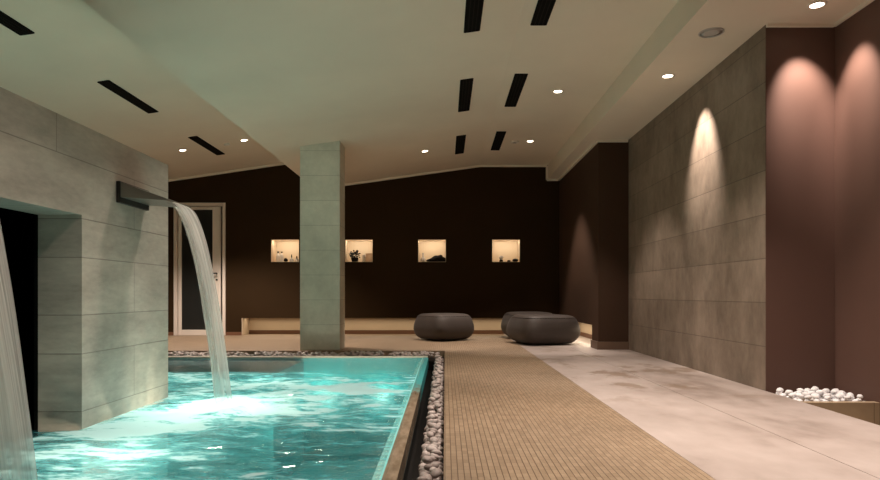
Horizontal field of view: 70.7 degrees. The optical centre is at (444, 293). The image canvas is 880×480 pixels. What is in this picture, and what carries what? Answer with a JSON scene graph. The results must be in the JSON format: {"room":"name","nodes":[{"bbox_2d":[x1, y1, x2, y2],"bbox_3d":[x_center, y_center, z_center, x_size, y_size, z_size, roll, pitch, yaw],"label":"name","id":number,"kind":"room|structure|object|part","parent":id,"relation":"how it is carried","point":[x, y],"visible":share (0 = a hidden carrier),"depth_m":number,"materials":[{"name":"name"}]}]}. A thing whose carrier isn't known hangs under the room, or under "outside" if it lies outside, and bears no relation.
{"room":"indoor spa pool","nodes":[
{"label":"indoor spa pool","id":0,"kind":"room"},
{"bbox_2d":[0,208,37,479],"bbox_3d":[-2.654,0.502,2.205,1.092,2.636,3.810,0,0,0],"label":"wall","id":1,"kind":"structure","parent":0,"point":[19,230],"depth_m":4.09,"materials":[{"name":"black"}]},
{"bbox_2d":[0,87,167,479],"bbox_3d":[-2.590,0.477,2.255,1.420,2.706,3.910,0,0,0],"label":"wall partition","id":2,"kind":"structure","parent":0,"point":[103,261],"depth_m":3.27,"materials":[{"name":"stone"}]},
{"bbox_2d":[116,181,190,210],"bbox_3d":[-1.738,-0.585,3.720,0.285,0.124,0.356,0,0,0],"label":"spout","id":3,"kind":"object","parent":2,"relation":"attached to","point":[126,194],"visible":0.98,"depth_m":3.55,"materials":[{"name":"black metal"}]},
{"bbox_3d":[-1.869,-0.585,3.720,0.022,0.124,0.356,0,0,0],"label":"wall plate","id":4,"kind":"part","parent":3,"relation":"part of","materials":[{"name":"black metal"}]},
{"bbox_2d":[172,202,229,384],"bbox_3d":[-1.438,0.081,3.720,0.323,1.242,0.316,0,0,0],"label":"cascade","id":5,"kind":"object","parent":3,"relation":"attached to","point":[214,332],"visible":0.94,"depth_m":3.70,"materials":[{"name":"white liquid"}]},
{"bbox_2d":[0,0,678,183],"bbox_3d":[-1.805,-2.179,3.950,6.990,0.882,13.100,0,0,0],"label":"ceiling","id":6,"kind":"structure","parent":0,"point":[380,79],"depth_m":5.60,"materials":[{"name":"paint"}]},
{"bbox_2d":[0,11,34,35],"bbox_3d":[-3.305,-2.062,4.390,0.119,0.036,1.038,0,0,0],"label":"ceiling vent","id":7,"kind":"object","parent":6,"relation":"in","point":[7,21],"visible":1,"depth_m":4.75,"materials":[{"name":"black metal"}]},
{"bbox_2d":[97,80,157,113],"bbox_3d":[-3.305,-2.062,6.510,0.119,0.036,1.038,0,0,0],"label":"ceiling vent","id":8,"kind":"object","parent":6,"relation":"in","point":[108,84],"visible":1,"depth_m":6.44,"materials":[{"name":"black metal"}]},
{"bbox_2d":[188,136,224,154],"bbox_3d":[-3.305,-2.062,8.630,0.119,0.036,1.038,0,0,0],"label":"ceiling vent","id":9,"kind":"object","parent":6,"relation":"in","point":[196,139],"visible":1,"depth_m":8.58,"materials":[{"name":"black metal"}]},
{"bbox_2d":[455,135,465,153],"bbox_3d":[0.210,-2.070,8.600,0.129,0.037,1.038,0,0,0],"label":"ceiling vent","id":10,"kind":"object","parent":6,"relation":"in","point":[460,140],"visible":1,"depth_m":8.55,"materials":[{"name":"black metal"}]},
{"bbox_2d":[458,78,472,111],"bbox_3d":[0.210,-2.070,6.480,0.129,0.037,1.038,0,0,0],"label":"ceiling vent","id":11,"kind":"object","parent":6,"relation":"in","point":[466,85],"visible":1,"depth_m":6.41,"materials":[{"name":"black metal"}]},
{"bbox_2d":[464,0,483,32],"bbox_3d":[0.210,-2.070,4.360,0.129,0.037,1.038,0,0,0],"label":"ceiling vent","id":12,"kind":"object","parent":6,"relation":"in","point":[473,8],"visible":1,"depth_m":4.59,"materials":[{"name":"black metal"}]},
{"bbox_2d":[491,131,505,149],"bbox_3d":[0.735,-2.121,8.600,0.128,0.021,1.038,0,0,0],"label":"ceiling vent","id":13,"kind":"object","parent":6,"relation":"in","point":[499,136],"visible":1,"depth_m":8.53,"materials":[{"name":"black metal"}]},
{"bbox_2d":[504,74,527,106],"bbox_3d":[0.735,-2.121,6.480,0.128,0.021,1.038,0,0,0],"label":"ceiling vent","id":14,"kind":"object","parent":6,"relation":"in","point":[518,82],"visible":1,"depth_m":6.42,"materials":[{"name":"black metal"}]},
{"bbox_2d":[530,0,555,25],"bbox_3d":[0.735,-2.121,4.360,0.128,0.021,1.038,0,0,0],"label":"ceiling vent","id":15,"kind":"object","parent":6,"relation":"in","point":[543,10],"visible":1,"depth_m":4.66,"materials":[{"name":"black metal"}]},
{"bbox_2d":[552,89,563,92],"bbox_3d":[1.180,-2.119,6.480,0.119,0.010,0.119,0,0,0],"label":"recessed light","id":16,"kind":"object","parent":6,"relation":"in","point":[556,90],"visible":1,"depth_m":6.48,"materials":[{"name":"beige glass"}]},
{"bbox_2d":[168,165,558,334],"bbox_3d":[-1.450,-0.970,10.400,7.700,3.300,0.400,0,0,0],"label":"wall","id":17,"kind":"structure","parent":0,"point":[472,218],"depth_m":10.20,"materials":[{"name":"brown paint"}]},
{"bbox_2d":[174,203,225,334],"bbox_3d":[-4.033,-0.410,10.237,0.850,2.180,0.166,0,0,0],"label":"door","id":18,"kind":"structure","parent":17,"relation":"in","point":[188,311],"depth_m":10.22,"materials":[{"name":"beige paint"}]},
{"bbox_3d":[-4.088,-0.400,10.240,0.510,1.980,0.016,0,0,0],"label":"glass","id":19,"kind":"part","parent":18,"relation":"part of","materials":[{"name":"black"}]},
{"bbox_2d":[168,332,241,334],"bbox_3d":[-4.272,0.652,10.194,1.855,0.055,0.012,0,0,0],"label":"baseboard","id":20,"kind":"structure","parent":17,"relation":"attached to","point":[169,333],"depth_m":10.19,"materials":[{"name":"brown wood"}]},
{"bbox_2d":[168,163,284,181],"bbox_3d":[-3.675,-1.990,10.185,3.056,0.485,0.034,0,0,0],"label":"trim","id":21,"kind":"structure","parent":17,"relation":"attached to","point":[276,164],"depth_m":10.17,"materials":[{"name":"paint"}]},
{"bbox_2d":[276,251,279,261],"bbox_3d":[-2.775,-0.620,10.310,0.064,0.175,0.064,0,0,0],"label":"bottle","id":22,"kind":"object","parent":17,"relation":"in","point":[277,255],"visible":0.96,"depth_m":10.29,"materials":[{"name":"beige ceramic"}]},
{"bbox_2d":[280,252,283,261],"bbox_3d":[-2.715,-0.618,10.310,0.064,0.172,0.064,0,0,0],"label":"bottle","id":23,"kind":"object","parent":17,"relation":"in","point":[281,254],"visible":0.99,"depth_m":10.29,"materials":[{"name":"beige ceramic"}]},
{"bbox_2d":[349,250,360,261],"bbox_3d":[-1.502,-0.633,10.312,0.206,0.202,0.157,0,0,0],"label":"potted plant","id":24,"kind":"object","parent":17,"relation":"in","point":[353,258],"visible":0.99,"depth_m":10.28,"materials":[{"name":"black plant"}]},
{"bbox_3d":[-1.500,-0.570,10.310,0.124,0.075,0.124,0,0,0],"label":"pot","id":25,"kind":"part","parent":24,"relation":"part of","materials":[{"name":"black ceramic"}]},
{"bbox_2d":[366,253,371,261],"bbox_3d":[-1.258,-0.607,10.400,0.134,0.150,0.106,0,0,0],"label":"box","id":26,"kind":"object","parent":17,"relation":"in","point":[368,255],"visible":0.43,"depth_m":10.35,"materials":[{"name":"beige"}]},
{"bbox_2d":[249,330,503,333],"bbox_3d":[-0.547,0.647,10.572,5.595,0.065,0.055,0,0,0],"label":"baseboard","id":27,"kind":"structure","parent":17,"relation":"attached to","point":[250,331],"depth_m":10.54,"materials":[{"name":"brown wood"}]},
{"bbox_2d":[420,253,425,261],"bbox_3d":[-0.365,-0.612,10.350,0.092,0.160,0.092,0,0,0],"label":"decanter","id":28,"kind":"object","parent":17,"relation":"in","point":[423,259],"visible":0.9,"depth_m":10.32,"materials":[{"name":"clear glass"}]},
{"bbox_2d":[426,255,445,261],"bbox_3d":[-0.147,-0.592,10.269,0.334,0.120,0.166,0,0,0],"label":"driftwood","id":29,"kind":"object","parent":17,"relation":"in","point":[437,258],"visible":0.96,"depth_m":10.22,"materials":[{"name":"black wood"}]},
{"bbox_2d":[345,139,627,185],"bbox_3d":[0.043,-1.913,8.885,4.389,0.413,2.632,0,0,0],"label":"trim","id":30,"kind":"structure","parent":17,"relation":"attached to","point":[595,142],"depth_m":10.17,"materials":[{"name":"paint"}]},
{"bbox_2d":[168,334,879,479],"bbox_3d":[-1.150,0.805,4.025,8.300,0.250,13.250,0,0,0],"label":"floor","id":31,"kind":"structure","parent":0,"point":[509,414],"depth_m":3.36,"materials":[{"name":"beige tile"}]},
{"bbox_2d":[168,358,426,479],"bbox_3d":[-2.697,1.365,2.175,5.005,1.330,9.350,0,0,0],"label":"swimming pool","id":32,"kind":"object","parent":31,"relation":"in","point":[310,471],"visible":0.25,"depth_m":6.80,"materials":[{"name":"teal liquid"}]},
{"bbox_2d":[0,358,420,479],"bbox_3d":[-2.672,0.674,3.500,4.855,0.101,6.600,0,0,0],"label":"pool water","id":33,"kind":"object","parent":32,"relation":"in","point":[186,418],"visible":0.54,"depth_m":3.40,"materials":[{"name":"teal liquid"}]},
{"bbox_2d":[0,228,32,473],"bbox_3d":[-1.440,0.081,1.920,0.321,1.242,0.316,0,0,0],"label":"cascade","id":34,"kind":"object","parent":33,"relation":"on","point":[15,426],"visible":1,"depth_m":1.93,"materials":[{"name":"white liquid"}]},
{"bbox_2d":[168,356,427,357],"bbox_3d":[-2.645,0.694,6.832,4.910,0.016,0.057,0,0,0],"label":"rim","id":35,"kind":"object","parent":32,"relation":"on","point":[168,356],"visible":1,"depth_m":6.80,"materials":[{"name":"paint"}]},
{"bbox_2d":[381,357,427,479],"bbox_3d":[-0.211,0.747,2.200,0.058,0.106,9.200,0,0,0],"label":"rim","id":36,"kind":"object","parent":32,"relation":"on","point":[396,464],"visible":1,"depth_m":3.18,"materials":[{"name":"stone"}]},
{"bbox_2d":[300,141,344,349],"bbox_3d":[-1.519,-0.615,7.720,0.482,2.590,0.380,0,0,0],"label":"column","id":37,"kind":"structure","parent":31,"relation":"on","point":[322,166],"depth_m":7.53,"materials":[{"name":"stone"}]},
{"bbox_2d":[403,357,444,479],"bbox_3d":[-2.652,0.919,2.510,5.295,0.322,9.820,0,0,0],"label":"channel","id":38,"kind":"object","parent":31,"relation":"in","point":[414,457],"visible":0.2,"depth_m":3.77,"materials":[{"name":"black stone"}]},
{"bbox_2d":[168,351,439,357],"bbox_3d":[-2.487,0.703,7.215,4.853,0.065,0.428,0,0,0],"label":"strip","id":39,"kind":"object","parent":38,"relation":"on","point":[175,353],"visible":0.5,"depth_m":7.18,"materials":[{"name":"grey stone"}]},
{"label":"pebble","id":40,"kind":"object","parent":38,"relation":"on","visible":0},
{"bbox_2d":[422,456,431,463],"bbox_3d":[-0.074,0.683,2.550,0.044,0.036,0.047,0,0,-36],"label":"pebble","id":41,"kind":"object","parent":40,"relation":"on","point":[425,459],"visible":1,"depth_m":2.54,"materials":[{"name":"white stone"}]},
{"label":"pebble","id":42,"kind":"object","parent":38,"relation":"on","visible":0},
{"bbox_2d":[429,437,437,442],"bbox_3d":[-0.053,0.688,2.906,0.046,0.035,0.045,0,0,21],"label":"pebble","id":43,"kind":"object","parent":42,"relation":"on","point":[432,439],"visible":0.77,"depth_m":2.89,"materials":[{"name":"white stone"}]},
{"label":"pebble","id":44,"kind":"object","parent":38,"relation":"on","visible":0},
{"bbox_2d":[431,449,441,455],"bbox_3d":[-0.038,0.689,2.692,0.039,0.032,0.049,0,0,43],"label":"pebble","id":45,"kind":"object","parent":44,"relation":"on","point":[438,452],"visible":0.74,"depth_m":2.68,"materials":[{"name":"white stone"}]},
{"label":"pebble","id":46,"kind":"object","parent":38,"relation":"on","visible":0},
{"bbox_2d":[426,431,433,436],"bbox_3d":[-0.073,0.692,3.057,0.040,0.029,0.039,0,0,13],"label":"pebble","id":47,"kind":"object","parent":46,"relation":"on","point":[429,434],"visible":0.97,"depth_m":3.04,"materials":[{"name":"white stone"}]},
{"label":"pebble","id":48,"kind":"object","parent":38,"relation":"on","visible":0},
{"bbox_2d":[432,424,440,429],"bbox_3d":[-0.044,0.688,3.199,0.044,0.028,0.034,0,0,-24],"label":"pebble","id":49,"kind":"object","parent":48,"relation":"on","point":[436,426],"visible":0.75,"depth_m":3.19,"materials":[{"name":"white stone"}]},
{"label":"pebble","id":50,"kind":"object","parent":38,"relation":"on","visible":0},
{"bbox_2d":[426,446,436,452],"bbox_3d":[-0.058,0.686,2.731,0.053,0.035,0.041,0,0,6],"label":"pebble","id":51,"kind":"object","parent":50,"relation":"on","point":[428,448],"visible":0.69,"depth_m":2.72,"materials":[{"name":"white stone"}]},
{"bbox_3d":[-0.079,0.735,2.258,0.040,0.028,0.048,4,-9,26],"label":"pebble","id":52,"kind":"object","parent":38,"relation":"on","visible":0},
{"bbox_2d":[417,476,427,479],"bbox_3d":[-0.083,0.683,2.272,0.047,0.031,0.037,0,0,-43],"label":"pebble","id":53,"kind":"object","parent":52,"relation":"on","point":[420,477],"visible":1,"depth_m":2.26,"materials":[{"name":"white stone"}]},
{"label":"pebble","id":54,"kind":"object","parent":38,"relation":"on","visible":0},
{"bbox_2d":[423,473,431,479],"bbox_3d":[-0.067,0.693,2.330,0.037,0.032,0.049,0,0,8],"label":"pebble","id":55,"kind":"object","parent":54,"relation":"on","point":[427,475],"visible":0.65,"depth_m":2.33,"materials":[{"name":"white stone"}]},
{"label":"pebble","id":56,"kind":"object","parent":38,"relation":"on","visible":0},
{"bbox_2d":[430,468,441,478],"bbox_3d":[-0.032,0.682,2.357,0.047,0.036,0.049,0,0,-17],"label":"pebble","id":57,"kind":"object","parent":56,"relation":"on","point":[435,473],"visible":1,"depth_m":2.34,"materials":[{"name":"white stone"}]},
{"bbox_2d":[413,313,473,340],"bbox_3d":[-0.020,0.482,9.220,0.736,0.395,0.736,0,0,-38],"label":"pouf","id":58,"kind":"object","parent":31,"relation":"on","point":[430,326],"visible":1,"depth_m":8.94,"materials":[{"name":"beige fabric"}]},
{"bbox_2d":[501,311,551,335],"bbox_3d":[1.300,0.477,9.620,0.773,0.405,0.773,0,0,-10],"label":"pouf","id":59,"kind":"object","parent":31,"relation":"on","point":[507,316],"visible":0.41,"depth_m":9.51,"materials":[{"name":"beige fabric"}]},
{"bbox_2d":[506,314,580,344],"bbox_3d":[1.345,0.480,8.550,0.856,0.400,0.856,0,0,-16],"label":"pouf","id":60,"kind":"object","parent":31,"relation":"on","point":[533,329],"visible":1,"depth_m":8.19,"materials":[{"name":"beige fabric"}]},
{"bbox_2d":[559,140,628,341],"bbox_3d":[2.240,-0.820,8.900,0.720,3.000,2.600,0,0,0],"label":"wall pier","id":61,"kind":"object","parent":31,"relation":"on","point":[594,194],"visible":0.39,"depth_m":7.64,"materials":[{"name":"brown paint"}]},
{"bbox_2d":[591,340,628,349],"bbox_3d":[2.056,0.632,7.756,0.388,0.095,0.348,0,0,0],"label":"baseboard","id":62,"kind":"object","parent":61,"relation":"attached to","point":[597,345],"visible":1,"depth_m":7.58,"materials":[{"name":"brown wood"}]},
{"bbox_2d":[578,25,765,390],"bbox_3d":[2.355,-0.670,7.478,0.270,2.700,6.245,0,0,0],"label":"wall","id":63,"kind":"structure","parent":0,"point":[697,170],"depth_m":5.33,"materials":[{"name":"stone"}]},
{"bbox_2d":[580,332,591,338],"bbox_3d":[2.232,0.647,9.245,0.055,0.065,2.630,0,0,0],"label":"baseboard","id":64,"kind":"structure","parent":63,"relation":"attached to","point":[583,334],"depth_m":9.66,"materials":[{"name":"brown wood"}]},
{"bbox_2d":[766,0,874,27],"bbox_3d":[2.492,-1.879,0.874,0.484,0.022,6.947,0,0,0],"label":"trim","id":65,"kind":"structure","parent":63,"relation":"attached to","point":[867,2],"depth_m":4.33,"materials":[{"name":"paint"}]},
{"bbox_2d":[796,397,879,424],"bbox_3d":[2.493,0.882,3.975,0.485,0.396,0.850,0,0,0],"label":"trim","id":66,"kind":"structure","parent":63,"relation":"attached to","point":[869,411],"depth_m":3.90,"materials":[{"name":"brown wood"}]},
{"label":"pebble","id":67,"kind":"object","parent":66,"relation":"on","visible":0},
{"bbox_2d":[811,394,819,398],"bbox_3d":[2.405,0.667,4.027,0.048,0.036,0.044,0,0,8],"label":"pebble","id":68,"kind":"object","parent":67,"relation":"on","point":[814,396],"visible":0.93,"depth_m":4.01,"materials":[{"name":"white stone"}]},
{"label":"pebble","id":69,"kind":"object","parent":66,"relation":"on","visible":0},
{"bbox_2d":[788,392,795,397],"bbox_3d":[2.307,0.670,4.115,0.051,0.035,0.044,0,0,10],"label":"pebble","id":70,"kind":"object","parent":69,"relation":"on","point":[791,395],"visible":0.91,"depth_m":4.10,"materials":[{"name":"white stone"}]},
{"bbox_2d":[795,393,803,397],"bbox_3d":[2.323,0.665,4.061,0.043,0.032,0.046,0,0,0],"label":"pebble","id":71,"kind":"object","parent":69,"relation":"on","point":[799,395],"visible":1,"depth_m":4.05,"materials":[{"name":"white stone"}]},
{"label":"pebble","id":72,"kind":"object","parent":66,"relation":"on","visible":0},
{"bbox_2d":[776,388,783,392],"bbox_3d":[2.304,0.662,4.265,0.043,0.035,0.052,0,0,39],"label":"pebble","id":73,"kind":"object","parent":72,"relation":"on","point":[778,390],"visible":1,"depth_m":4.25,"materials":[{"name":"white stone"}]},
{"bbox_2d":[548,0,865,178],"bbox_3d":[2.345,-2.255,3.950,1.310,0.730,13.100,0,0,0],"label":"ceiling","id":74,"kind":"structure","parent":0,"point":[639,94],"depth_m":5.01,"materials":[{"name":"paint"}]},
{"bbox_2d":[661,73,674,78],"bbox_3d":[1.930,-1.889,5.370,0.119,0.010,0.119,0,0,0],"label":"recessed light","id":75,"kind":"object","parent":74,"relation":"in","point":[669,75],"visible":1,"depth_m":5.36,"materials":[{"name":"beige"}]},
{"bbox_2d":[698,27,724,37],"bbox_3d":[1.925,-1.888,4.480,0.176,0.008,0.176,0,0,0],"label":"ceiling speaker","id":76,"kind":"object","parent":74,"relation":"attached to","point":[714,31],"visible":1,"depth_m":4.47,"materials":[{"name":"grey"}]},
{"bbox_2d":[700,29,722,36],"bbox_3d":[1.925,-1.886,4.480,0.154,0.004,0.154,0,0,0],"label":"grille","id":77,"kind":"object","parent":76,"relation":"attached to","point":[706,32],"depth_m":4.47,"materials":[{"name":"grey"}]},
{"bbox_2d":[806,0,827,8],"bbox_3d":[2.430,-1.889,4.050,0.119,0.010,0.119,0,0,0],"label":"recessed light","id":78,"kind":"object","parent":74,"relation":"in","point":[817,4],"visible":1,"depth_m":4.04,"materials":[{"name":"beige"}]},
{"bbox_2d":[766,27,834,393],"bbox_3d":[2.627,-0.470,4.485,0.747,3.100,0.270,0,0,0],"label":"wall","id":79,"kind":"structure","parent":0,"point":[800,62],"depth_m":4.35,"materials":[{"name":"brown paint"}]},
{"bbox_2d":[835,0,879,402],"bbox_3d":[2.868,-0.420,0.875,0.265,3.200,6.950,0,0,0],"label":"wall","id":80,"kind":"structure","parent":0,"point":[857,38],"depth_m":4.12,"materials":[{"name":"brown paint"}]},
{"label":"pebble","id":81,"kind":"object","parent":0,"visible":0},
{"bbox_2d":[431,461,439,467],"bbox_3d":[-0.040,0.691,2.498,0.039,0.029,0.036,0,0,-4],"label":"pebble","id":82,"kind":"object","parent":81,"relation":"on","point":[437,464],"visible":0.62,"depth_m":2.49,"materials":[{"name":"white stone"}]},
{"label":"pebble","id":83,"kind":"object","parent":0,"visible":0},
{"bbox_2d":[430,453,439,459],"bbox_3d":[-0.044,0.690,2.631,0.037,0.028,0.038,0,0,-34],"label":"pebble","id":84,"kind":"object","parent":83,"relation":"on","point":[436,456],"visible":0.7,"depth_m":2.62,"materials":[{"name":"white stone"}]},
{"label":"pebble","id":85,"kind":"object","parent":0,"visible":0},
{"label":"pebble","id":86,"kind":"object","parent":85,"relation":"on","visible":0},
{"bbox_2d":[815,390,823,394],"bbox_3d":[2.474,0.648,4.092,0.045,0.031,0.048,0,0,1],"label":"pebble","id":87,"kind":"object","parent":86,"relation":"on","point":[819,392],"visible":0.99,"depth_m":4.08,"materials":[{"name":"white stone"}]},
{"bbox_3d":[-0.089,0.734,2.443,0.048,0.027,0.037,-18,-8,-9],"label":"pebble","id":88,"kind":"object","parent":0,"visible":0},
{"bbox_2d":[424,464,434,470],"bbox_3d":[-0.060,0.684,2.449,0.039,0.029,0.045,0,0,20],"label":"pebble","id":89,"kind":"object","parent":88,"relation":"on","point":[427,467],"visible":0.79,"depth_m":2.43,"materials":[{"name":"white stone"}]}
]}

